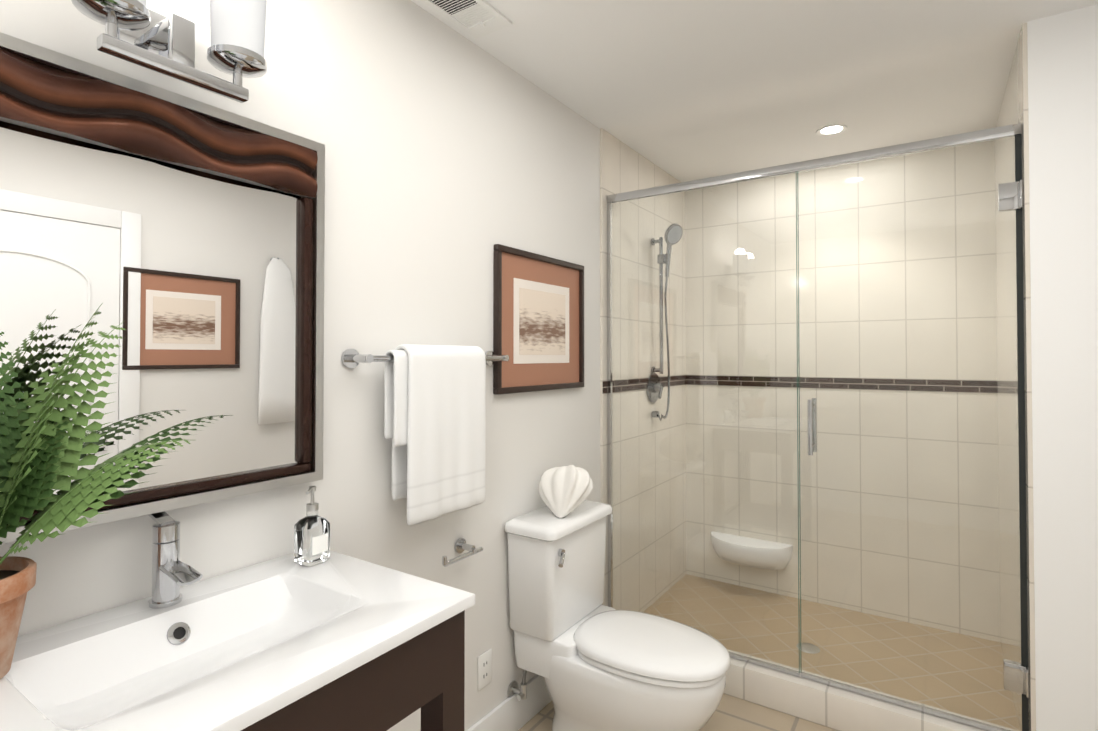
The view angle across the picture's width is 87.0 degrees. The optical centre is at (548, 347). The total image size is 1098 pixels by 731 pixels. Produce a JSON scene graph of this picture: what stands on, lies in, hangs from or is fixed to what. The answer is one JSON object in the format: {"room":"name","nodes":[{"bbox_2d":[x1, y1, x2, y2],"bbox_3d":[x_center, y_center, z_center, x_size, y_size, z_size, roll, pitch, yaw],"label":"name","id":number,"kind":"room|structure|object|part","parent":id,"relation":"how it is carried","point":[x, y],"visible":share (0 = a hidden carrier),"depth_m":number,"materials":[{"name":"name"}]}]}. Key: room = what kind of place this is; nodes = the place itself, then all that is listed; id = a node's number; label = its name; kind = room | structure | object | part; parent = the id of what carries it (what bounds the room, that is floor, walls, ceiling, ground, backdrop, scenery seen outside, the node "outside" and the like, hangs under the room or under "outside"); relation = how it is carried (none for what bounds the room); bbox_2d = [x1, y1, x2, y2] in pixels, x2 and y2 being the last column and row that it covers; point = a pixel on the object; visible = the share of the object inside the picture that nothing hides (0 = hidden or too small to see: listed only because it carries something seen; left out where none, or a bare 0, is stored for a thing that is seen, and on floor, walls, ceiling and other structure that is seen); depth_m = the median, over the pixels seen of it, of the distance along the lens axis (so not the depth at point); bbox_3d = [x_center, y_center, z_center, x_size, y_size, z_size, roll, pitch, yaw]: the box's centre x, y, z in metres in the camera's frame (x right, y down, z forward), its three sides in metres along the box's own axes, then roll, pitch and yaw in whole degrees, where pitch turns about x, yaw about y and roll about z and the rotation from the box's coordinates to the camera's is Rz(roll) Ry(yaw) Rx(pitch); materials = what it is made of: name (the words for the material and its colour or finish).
{"room":"bathroom","nodes":[
{"label":"bathroom","id":0,"kind":"room"},
{"bbox_2d":[0,0,599,730],"bbox_3d":[-0.415,0.180,1.821,0.120,2.440,4.580,-1,-1,34],"label":"wall","id":1,"kind":"structure","parent":0,"point":[452,156],"depth_m":1.68,"materials":[{"name":"white paint"}]},
{"bbox_2d":[0,32,324,543],"bbox_3d":[-0.782,-0.095,1.130,0.041,0.830,0.755,-1,-1,34],"label":"mirror","id":2,"kind":"object","parent":1,"relation":"attached to","point":[207,288],"visible":1,"depth_m":1.16,"materials":[{"name":"brown wood"}]},
{"bbox_3d":[-0.773,-0.431,1.128,0.018,0.115,0.711,-1,-1,34],"label":"frame","id":3,"kind":"part","parent":2,"relation":"part of","materials":[{"name":"brown wood"}]},
{"bbox_2d":[71,0,266,102],"bbox_3d":[-0.721,-0.610,1.102,0.183,0.214,0.323,-1,-1,34],"label":"sconce","id":4,"kind":"object","parent":1,"relation":"attached to","point":[138,32],"visible":1,"depth_m":1.11,"materials":[{"name":"silver metal"}]},
{"bbox_3d":[-0.630,-0.646,1.171,0.104,0.140,0.104,-1,-1,34],"label":"lamp shade","id":5,"kind":"part","parent":4,"relation":"part of","materials":[{"name":"white glass"}]},
{"bbox_2d":[341,344,508,525],"bbox_3d":[-0.324,0.240,1.744,0.114,0.498,0.627,-1,-1,34],"label":"towel rail","id":6,"kind":"object","parent":1,"relation":"attached to","point":[434,409],"visible":1,"depth_m":1.65,"materials":[{"name":"white fabric"}]},
{"bbox_2d":[391,344,485,525],"bbox_3d":[-0.319,0.241,1.726,0.089,0.500,0.328,-1,-1,34],"label":"towel","id":7,"kind":"object","parent":6,"relation":"hanging from","point":[438,462],"depth_m":1.67,"materials":[{"name":"white fabric"}]},
{"bbox_2d":[442,538,482,566],"bbox_3d":[-0.290,0.644,1.829,0.069,0.048,0.178,-1,-1,34],"label":"toilet paper holder","id":8,"kind":"object","parent":1,"relation":"attached to","point":[461,545],"visible":1,"depth_m":1.85,"materials":[{"name":"silver metal"}]},
{"bbox_2d":[478,649,491,690],"bbox_3d":[-0.220,1.103,1.984,0.006,0.114,0.070,-1,-1,34],"label":"electrical outlet plate","id":9,"kind":"object","parent":1,"relation":"attached to","point":[484,669],"visible":1,"depth_m":1.98,"materials":[{"name":"white plastic"}]},
{"bbox_2d":[467,674,551,730],"bbox_3d":[-0.661,1.323,1.316,0.015,0.140,3.255,-1,-1,34],"label":"baseboard","id":10,"kind":"structure","parent":1,"relation":"attached to","point":[512,713],"depth_m":2.12,"materials":[{"name":"white"}]},
{"bbox_2d":[493,244,583,394],"bbox_3d":[-0.021,-0.098,2.284,0.023,0.530,0.600,-1,-1,34],"label":"framed picture","id":11,"kind":"object","parent":1,"relation":"attached to","point":[538,319],"visible":1,"depth_m":2.24,"materials":[{"name":"brown"}]},
{"bbox_2d":[600,128,685,611],"bbox_3d":[0.545,0.200,3.137,0.012,2.440,1.085,-1,-1,34],"label":"wall tile","id":12,"kind":"structure","parent":1,"relation":"attached to","point":[624,167],"depth_m":3.03,"materials":[{"name":"beige tile"}]},
{"bbox_2d":[603,375,685,393],"bbox_3d":[0.548,0.190,3.128,0.004,0.060,1.073,-1,-1,34],"label":"tile band","id":13,"kind":"object","parent":12,"relation":"attached to","point":[680,379],"visible":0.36,"depth_m":2.98,"materials":[{"name":"tile"}]},
{"bbox_2d":[647,223,682,420],"bbox_3d":[0.636,-0.129,3.107,0.170,1.050,0.163,-1,-1,34],"label":"shower","id":14,"kind":"object","parent":12,"relation":"attached to","point":[652,391],"depth_m":3.12,"materials":[{"name":"silver metal"}]},
{"bbox_2d":[724,649,1017,730],"bbox_3d":[0.914,1.343,2.289,1.526,0.130,0.115,-1,-1,34],"label":"shower curb","id":15,"kind":"structure","parent":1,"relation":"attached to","point":[833,707],"depth_m":2.15,"materials":[{"name":"tile"}]},
{"bbox_2d":[607,123,1028,730],"bbox_3d":[0.913,0.274,2.303,1.524,2.003,0.108,-1,-1,34],"label":"shower enclosure","id":16,"kind":"object","parent":15,"relation":"on","point":[1015,677],"visible":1,"depth_m":2.16,"materials":[{"name":"clear glass"}]},
{"bbox_3d":[0.913,-0.710,2.318,1.524,0.035,0.024,-1,-1,34],"label":"header rail","id":17,"kind":"part","parent":16,"relation":"part of","materials":[{"name":"silver metal"}]},
{"bbox_3d":[1.255,0.282,2.074,0.667,1.956,0.010,-1,-1,34],"label":"glass door","id":18,"kind":"part","parent":16,"relation":"part of","materials":[{"name":"clear glass"}]},
{"bbox_2d":[518,693,837,730],"bbox_3d":[0.549,1.450,1.157,2.440,0.120,4.580,-1,-1,34],"label":"floor","id":19,"kind":"structure","parent":0,"point":[731,713],"depth_m":2.18,"materials":[{"name":"tile"}]},
{"bbox_2d":[0,511,474,730],"bbox_3d":[-0.578,0.851,0.982,0.528,1.073,0.760,-1,-1,34],"label":"bathroom vanity","id":20,"kind":"object","parent":19,"relation":"on","point":[336,641],"visible":1,"depth_m":1.01,"materials":[{"name":"white ceramic"}]},
{"bbox_2d":[0,304,232,678],"bbox_3d":[-0.804,0.203,0.873,0.216,0.564,0.682,-1,-1,34],"label":"plant","id":21,"kind":"object","parent":20,"relation":"on","point":[40,460],"visible":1,"depth_m":0.91,"materials":[{"name":"green plant"}]},
{"bbox_3d":[-0.854,0.407,0.834,0.172,0.155,0.172,-1,-1,34],"label":"pot","id":22,"kind":"part","parent":21,"relation":"part of","materials":[{"name":"ceramic"}]},
{"bbox_2d":[145,511,202,608],"bbox_3d":[-0.723,0.403,1.104,0.158,0.172,0.054,-1,-1,34],"label":"faucet","id":23,"kind":"object","parent":20,"relation":"on","point":[169,573],"depth_m":1.09,"materials":[{"name":"silver metal"}]},
{"bbox_2d":[294,486,329,566],"bbox_3d":[-0.546,0.406,1.333,0.061,0.172,0.062,-1,-1,34],"label":"soap dispenser","id":24,"kind":"object","parent":20,"relation":"on","point":[312,538],"visible":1,"depth_m":1.31,"materials":[{"name":"clear glass"}]},
{"bbox_2d":[505,500,729,730],"bbox_3d":[0.262,1.011,2.042,0.739,0.786,0.454,-1,-1,34],"label":"toilet","id":25,"kind":"object","parent":19,"relation":"on","point":[588,656],"visible":1,"depth_m":1.98,"materials":[{"name":"white ceramic"}]},
{"bbox_3d":[0.040,0.839,2.193,0.199,0.350,0.420,-1,-1,34],"label":"tank","id":26,"kind":"part","parent":25,"relation":"part of","materials":[{"name":"white ceramic"}]},
{"bbox_3d":[0.047,0.641,2.191,0.222,0.043,0.454,-1,-1,34],"label":"tank lid","id":27,"kind":"part","parent":25,"relation":"part of","materials":[{"name":"white ceramic"}]},
{"bbox_3d":[0.045,0.723,1.989,0.038,0.048,0.064,-1,-1,34],"label":"lever","id":28,"kind":"part","parent":25,"relation":"part of","materials":[{"name":"silver metal"}]},
{"bbox_2d":[538,465,592,517],"bbox_3d":[0.058,0.529,2.174,0.218,0.180,0.160,-1,-1,34],"label":"decor","id":29,"kind":"object","parent":25,"relation":"on","point":[563,491],"visible":1,"depth_m":2.12,"materials":[{"name":"white ceramic"}]},
{"bbox_3d":[0.344,1.020,1.986,0.540,0.062,0.382,-1,-1,34],"label":"seat","id":30,"kind":"part","parent":25,"relation":"part of","materials":[{"name":"white plastic"}]},
{"bbox_2d":[643,574,1019,730],"bbox_3d":[1.213,1.397,2.734,1.526,0.035,0.958,-1,-1,34],"label":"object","id":31,"kind":"structure","parent":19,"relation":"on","point":[892,661],"depth_m":2.69,"materials":[{"name":"tile"}]},
{"bbox_2d":[796,643,819,653],"bbox_3d":[1.190,1.376,2.655,0.100,0.003,0.100,-1,-1,34],"label":"drain","id":32,"kind":"object","parent":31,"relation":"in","point":[812,650],"depth_m":2.64,"materials":[{"name":"silver metal"}]},
{"bbox_2d":[411,0,1097,181],"bbox_3d":[0.549,-1.109,1.196,2.440,0.120,4.580,-1,-1,34],"label":"ceiling","id":33,"kind":"structure","parent":0,"point":[684,90],"depth_m":2.14,"materials":[{"name":"white paint"}]},
{"bbox_2d":[421,0,511,38],"bbox_3d":[-0.279,-1.033,1.737,0.150,0.016,0.360,-1,-1,34],"label":"ceiling vent","id":34,"kind":"object","parent":33,"relation":"in","point":[494,20],"depth_m":1.80,"materials":[{"name":"white plastic"}]},
{"bbox_3d":[-0.313,-1.040,1.686,0.114,0.002,0.201,-1,-1,34],"label":"dark ceiling air vent","id":35,"kind":"part","parent":34,"relation":"part of","materials":[{"name":"grey metal"}]},
{"bbox_2d":[816,124,846,135],"bbox_3d":[1.328,-1.023,2.718,0.132,0.006,0.132,-1,-1,34],"label":"recessed light","id":36,"kind":"object","parent":33,"relation":"in","point":[833,129],"visible":1,"depth_m":2.72,"materials":[{"name":"white plastic"}]},
{"bbox_2d":[1027,4,1097,730],"bbox_3d":[2.130,0.185,2.146,0.650,2.440,1.210,-1,-1,34],"label":"wall","id":37,"kind":"structure","parent":0,"point":[1063,112],"depth_m":1.78,"materials":[{"name":"white paint"}]},
{"bbox_2d":[994,23,1035,730],"bbox_3d":[1.820,0.187,2.277,0.012,2.440,1.073,-1,-1,34],"label":"wall tile","id":38,"kind":"structure","parent":37,"relation":"attached to","point":[1014,108],"depth_m":2.15,"materials":[{"name":"beige tile"}]},
{"bbox_3d":[1.519,0.201,3.210,1.550,2.440,0.120,-1,-1,34],"label":"wall","id":39,"kind":"structure","parent":0,"visible":0},
{"bbox_2d":[711,531,792,569],"bbox_3d":[1.120,1.165,3.273,0.460,0.135,0.170,-1,-1,34],"label":"shelf","id":40,"kind":"object","parent":39,"relation":"attached to","point":[772,551],"depth_m":3.22,"materials":[{"name":"white ceramic"}]},
{"bbox_2d":[685,140,999,641],"bbox_3d":[1.488,0.201,3.152,1.538,2.440,0.012,-1,-1,34],"label":"wall tile","id":41,"kind":"structure","parent":39,"relation":"attached to","point":[844,595],"depth_m":3.06,"materials":[{"name":"beige tile"}]},
{"bbox_2d":[686,375,996,392],"bbox_3d":[1.480,0.190,3.148,1.522,0.060,0.004,-1,-1,34],"label":"tile band","id":42,"kind":"object","parent":41,"relation":"attached to","point":[805,383],"depth_m":3.06,"materials":[{"name":"tile"}]}
]}

